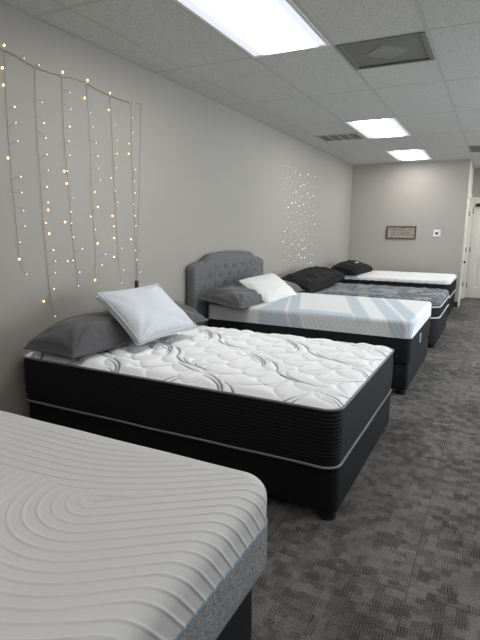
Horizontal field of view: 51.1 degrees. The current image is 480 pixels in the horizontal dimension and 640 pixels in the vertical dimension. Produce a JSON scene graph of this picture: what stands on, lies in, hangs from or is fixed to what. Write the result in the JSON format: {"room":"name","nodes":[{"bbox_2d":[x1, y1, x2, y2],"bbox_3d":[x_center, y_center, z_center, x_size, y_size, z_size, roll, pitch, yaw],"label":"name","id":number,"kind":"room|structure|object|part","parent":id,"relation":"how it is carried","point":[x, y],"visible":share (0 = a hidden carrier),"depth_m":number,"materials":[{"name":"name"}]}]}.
{"room":"store","nodes":[
{"label":"store","id":0,"kind":"room"},
{"bbox_2d":[0,2,352,417],"bbox_3d":[-1.035,-0.645,3.828,0.100,2.623,13.990,6,11,26],"label":"wall","id":1,"kind":"structure","parent":0,"point":[211,176],"depth_m":3.84,"materials":[{"name":"paint"}]},
{"bbox_2d":[0,44,140,317],"bbox_3d":[-1.088,-0.867,3.539,0.021,1.628,1.304,6,11,26],"label":"string lights","id":2,"kind":"object","parent":1,"relation":"attached to","point":[61,76],"visible":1,"depth_m":3.42,"materials":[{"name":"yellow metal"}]},
{"bbox_2d":[0,0,479,168],"bbox_3d":[1.874,-1.798,3.017,5.600,0.006,15.550,6,11,26],"label":"trim","id":3,"kind":"structure","parent":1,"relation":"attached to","point":[417,3],"depth_m":3.88,"materials":[{"name":"metal"}]},
{"bbox_2d":[282,158,315,270],"bbox_3d":[0.907,-1.510,7.423,0.024,1.535,1.410,6,11,26],"label":"string lights","id":4,"kind":"object","parent":1,"relation":"attached to","point":[285,158],"visible":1,"depth_m":7.29,"materials":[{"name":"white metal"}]},
{"bbox_2d":[3,0,479,168],"bbox_3d":[1.874,-1.800,3.017,5.600,0.004,15.550,6,11,26],"label":"ceiling","id":5,"kind":"structure","parent":0,"point":[164,28],"depth_m":3.95,"materials":[{"name":"tile"}]},
{"bbox_2d":[173,0,330,57],"bbox_3d":[0.092,-1.869,3.039,0.586,0.108,1.195,6,11,26],"label":"ceiling light","id":6,"kind":"object","parent":5,"relation":"attached to","point":[260,28],"visible":0.8,"depth_m":3.11,"materials":[{"name":"glowing white plastic diffuser"}]},
{"bbox_2d":[315,132,365,141],"bbox_3d":[1.369,-2.491,6.837,0.590,0.010,0.460,6,11,26],"label":"ceiling vent","id":7,"kind":"object","parent":5,"relation":"in","point":[344,136],"visible":1,"depth_m":6.82,"materials":[{"name":"metal"}]},
{"bbox_2d":[344,117,411,138],"bbox_3d":[1.745,-2.432,6.253,0.586,0.108,1.195,6,11,26],"label":"ceiling light","id":8,"kind":"object","parent":5,"relation":"attached to","point":[381,127],"visible":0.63,"depth_m":6.19,"materials":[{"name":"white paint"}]},
{"bbox_2d":[335,31,434,69],"bbox_3d":[1.049,-1.921,3.578,0.586,0.036,0.586,6,11,26],"label":"ceiling vent","id":9,"kind":"object","parent":5,"relation":"in","point":[413,47],"visible":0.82,"depth_m":3.56,"materials":[{"name":"grey metal"}]},
{"bbox_3d":[1.049,-1.911,3.580,0.226,0.005,0.226,-3,11,-18],"label":"diamond plate","id":10,"kind":"part","parent":9,"relation":"part of","materials":[{"name":"grey metal"}]},
{"bbox_2d":[385,149,431,160],"bbox_3d":[2.848,-2.808,8.395,0.586,0.108,1.195,6,11,26],"label":"ceiling light","id":11,"kind":"object","parent":5,"relation":"attached to","point":[415,154],"visible":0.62,"depth_m":8.35,"materials":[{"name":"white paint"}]},
{"bbox_2d":[469,146,479,151],"bbox_3d":[3.819,-2.621,7.614,0.590,0.036,0.600,6,11,26],"label":"ceiling vent","id":12,"kind":"object","parent":5,"relation":"in","point":[472,148],"visible":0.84,"depth_m":7.67,"materials":[{"name":"grey metal"}]},
{"bbox_2d":[251,298,479,639],"bbox_3d":[1.845,0.783,3.485,5.800,0.001,15.750,6,11,26],"label":"floor","id":13,"kind":"structure","parent":0,"point":[399,557],"depth_m":2.29,"materials":[{"name":"carpet"}]},
{"bbox_2d":[29,393,390,520],"bbox_3d":[-0.160,0.632,3.377,2.048,0.289,1.349,6,11,26],"label":"bed base","id":14,"kind":"object","parent":13,"relation":"on","point":[324,491],"visible":0.37,"depth_m":2.58,"materials":[{"name":"black fabric"}]},
{"bbox_2d":[23,325,393,469],"bbox_3d":[-0.161,0.332,3.314,2.061,0.327,1.398,6,11,26],"label":"mattress","id":15,"kind":"object","parent":14,"relation":"on","point":[297,399],"visible":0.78,"depth_m":2.73,"materials":[{"name":"white fabric"}]},
{"bbox_2d":[22,310,133,358],"bbox_3d":[-0.941,0.066,3.272,0.412,0.218,0.816,8,12,26],"label":"pillow","id":16,"kind":"object","parent":15,"relation":"on","point":[81,335],"visible":0.8,"depth_m":3.01,"materials":[{"name":"grey fabric"}]},
{"bbox_2d":[95,283,196,345],"bbox_3d":[-0.622,-0.054,3.405,0.376,0.318,0.596,7,12,31],"label":"pillow","id":17,"kind":"object","parent":15,"relation":"on","point":[146,313],"visible":1,"depth_m":3.27,"materials":[{"name":"white fabric"}]},
{"bbox_2d":[105,300,208,322],"bbox_3d":[-0.655,-0.051,3.902,0.485,0.217,0.776,6,12,29],"label":"pillow","id":18,"kind":"object","parent":15,"relation":"on","point":[191,313],"visible":0.14,"depth_m":4.01,"materials":[{"name":"grey fabric"}]},
{"bbox_3d":[0.424,0.929,2.442,0.092,0.052,0.092,6,11,26],"label":"leg","id":19,"kind":"part","parent":14,"relation":"part of","materials":[{"name":"black plastic"}]},
{"bbox_2d":[187,250,263,326],"bbox_3d":[-0.103,-0.189,5.534,0.084,1.138,1.630,6,11,26],"label":"headboard","id":20,"kind":"object","parent":13,"relation":"on","point":[220,269],"visible":0.48,"depth_m":5.12,"materials":[{"name":"grey fabric"}]},
{"bbox_3d":[-0.125,-0.300,5.526,0.032,0.918,1.630,6,11,26],"label":"panel","id":21,"kind":"part","parent":20,"relation":"part of","materials":[{"name":"grey fabric"}]},
{"bbox_2d":[216,588,251,639],"bbox_3d":[-1.170,0.940,1.336,2.010,0.388,1.414,6,11,26],"label":"bed base","id":22,"kind":"object","parent":13,"relation":"on","point":[238,627],"visible":0.09,"depth_m":1.41,"materials":[{"name":"black fabric"}]},
{"bbox_2d":[0,410,267,639],"bbox_3d":[-1.144,0.610,1.276,2.039,0.284,1.539,6,11,26],"label":"mattress","id":23,"kind":"object","parent":22,"relation":"on","point":[102,538],"visible":1,"depth_m":1.20,"materials":[{"name":"white fabric"}]},
{"bbox_2d":[391,337,427,394],"bbox_3d":[0.849,0.318,5.230,1.937,0.269,1.384,6,11,26],"label":"bed base","id":24,"kind":"object","parent":13,"relation":"on","point":[403,374],"visible":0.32,"depth_m":4.25,"materials":[{"name":"grey fabric"}]},
{"bbox_2d":[208,292,431,363],"bbox_3d":[0.854,-0.001,5.172,1.958,0.375,1.404,6,11,26],"label":"mattress","id":25,"kind":"object","parent":24,"relation":"on","point":[400,325],"visible":0.69,"depth_m":4.60,"materials":[{"name":"white cloth"},{"name":"light blue cloth"},{"name":"charcoal cloth"}]},
{"bbox_2d":[198,286,262,308],"bbox_3d":[-0.024,-0.250,4.999,0.486,0.148,0.730,6,12,28],"label":"pillow","id":26,"kind":"object","parent":25,"relation":"on","point":[240,297],"visible":0.94,"depth_m":4.80,"materials":[{"name":"grey fabric"}]},
{"bbox_2d":[239,273,297,302],"bbox_3d":[0.324,-0.360,5.381,0.345,0.238,0.766,6,12,29],"label":"pillow","id":27,"kind":"object","parent":25,"relation":"on","point":[270,286],"visible":0.95,"depth_m":5.22,"materials":[{"name":"white fabric"}]},
{"bbox_2d":[283,280,304,291],"bbox_3d":[0.413,-0.401,5.818,0.486,0.162,0.660,6,11,26],"label":"pillow","id":28,"kind":"object","parent":25,"relation":"on","point":[295,287],"visible":0.14,"depth_m":5.85,"materials":[{"name":"grey fabric"}]},
{"bbox_3d":[1.376,0.603,4.303,0.092,0.052,0.092,6,11,26],"label":"leg","id":29,"kind":"part","parent":24,"relation":"part of","materials":[{"name":"black plastic"}]},
{"bbox_2d":[428,309,446,347],"bbox_3d":[1.758,-0.028,6.961,1.970,0.354,1.422,6,11,26],"label":"bed base","id":30,"kind":"object","parent":13,"relation":"on","point":[437,326],"visible":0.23,"depth_m":5.98,"materials":[{"name":"grey fabric"}]},
{"bbox_2d":[313,283,449,318],"bbox_3d":[1.761,-0.318,6.909,2.000,0.234,1.452,6,11,26],"label":"mattress","id":31,"kind":"object","parent":30,"relation":"on","point":[439,298],"visible":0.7,"depth_m":6.54,"materials":[{"name":"grey fabric"}]},
{"bbox_2d":[281,266,344,292],"bbox_3d":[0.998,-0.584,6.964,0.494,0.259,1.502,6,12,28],"label":"pillow","id":32,"kind":"object","parent":31,"relation":"on","point":[310,279],"visible":0.89,"depth_m":6.69,"materials":[{"name":"black fabric"}]},
{"bbox_3d":[2.290,0.302,6.018,0.092,0.052,0.092,6,11,26],"label":"leg","id":33,"kind":"part","parent":30,"relation":"part of","materials":[{"name":"black plastic"}]},
{"bbox_2d":[447,292,454,315],"bbox_3d":[2.672,-0.351,8.819,1.937,0.348,1.412,6,11,26],"label":"bed base","id":34,"kind":"object","parent":13,"relation":"on","point":[451,299],"visible":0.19,"depth_m":8.28,"materials":[{"name":"black fabric"}]},
{"bbox_2d":[338,270,456,297],"bbox_3d":[2.676,-0.666,8.761,1.963,0.290,1.438,6,11,26],"label":"mattress","id":35,"kind":"object","parent":34,"relation":"on","point":[375,277],"visible":0.66,"depth_m":8.19,"materials":[{"name":"white fabric"}]},
{"bbox_2d":[331,260,372,274],"bbox_3d":[1.965,-0.928,8.751,0.450,0.210,1.002,7,12,29],"label":"pillow","id":36,"kind":"object","parent":35,"relation":"on","point":[349,267],"visible":0.95,"depth_m":8.43,"materials":[{"name":"black fabric"}]},
{"bbox_2d":[348,159,470,301],"bbox_3d":[3.078,-1.636,9.557,2.182,2.623,0.100,6,11,26],"label":"wall","id":37,"kind":"structure","parent":0,"point":[429,196],"depth_m":9.38,"materials":[{"name":"paint"}]},
{"bbox_2d":[386,226,416,238],"bbox_3d":[3.047,-1.654,9.495,0.540,0.240,0.029,6,11,26],"label":"wall sign","id":38,"kind":"object","parent":37,"relation":"attached to","point":[392,232],"visible":1,"depth_m":9.49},
{"bbox_2d":[433,230,440,236],"bbox_3d":[3.614,-1.591,9.214,0.130,0.130,0.029,6,11,26],"label":"thermostat","id":39,"kind":"object","parent":37,"relation":"attached to","point":[436,233],"visible":1,"depth_m":9.21,"materials":[{"name":"white plastic"}]},
{"bbox_2d":[458,161,473,300],"bbox_3d":[4.359,-1.662,9.781,0.100,2.623,1.460,6,11,26],"label":"wall","id":40,"kind":"structure","parent":0,"point":[471,176],"depth_m":9.39,"materials":[{"name":"white paint"}]},
{"bbox_2d":[460,199,469,298],"bbox_3d":[4.378,-1.352,9.777,0.114,2.000,1.034,6,11,26],"label":"door","id":41,"kind":"structure","parent":40,"relation":"in","point":[464,262],"depth_m":10.11,"materials":[{"name":"white paint"}]},
{"bbox_2d":[459,189,472,304],"bbox_3d":[4.359,-1.404,9.769,0.078,2.120,1.240,6,11,26],"label":"trim","id":42,"kind":"structure","parent":40,"relation":"attached to","point":[470,194],"depth_m":10.07,"materials":[{"name":"white paint"}]},
{"bbox_2d":[466,169,479,289],"bbox_3d":[5.277,-1.724,10.186,1.368,2.623,0.100,6,11,26],"label":"wall","id":43,"kind":"structure","parent":0,"point":[476,180],"depth_m":10.19,"materials":[{"name":"paint"}]},
{"bbox_2d":[463,197,479,297],"bbox_3d":[5.179,-1.441,10.194,1.038,2.060,0.060,6,11,26],"label":"trim","id":44,"kind":"structure","parent":43,"relation":"attached to","point":[473,198],"depth_m":10.36,"materials":[{"name":"white paint"}]},
{"bbox_2d":[466,200,479,297],"bbox_3d":[5.133,-1.407,10.128,0.926,2.000,0.219,6,11,26],"label":"door","id":45,"kind":"structure","parent":43,"relation":"in","point":[473,281],"depth_m":10.38,"materials":[{"name":"white paint"}]}
]}

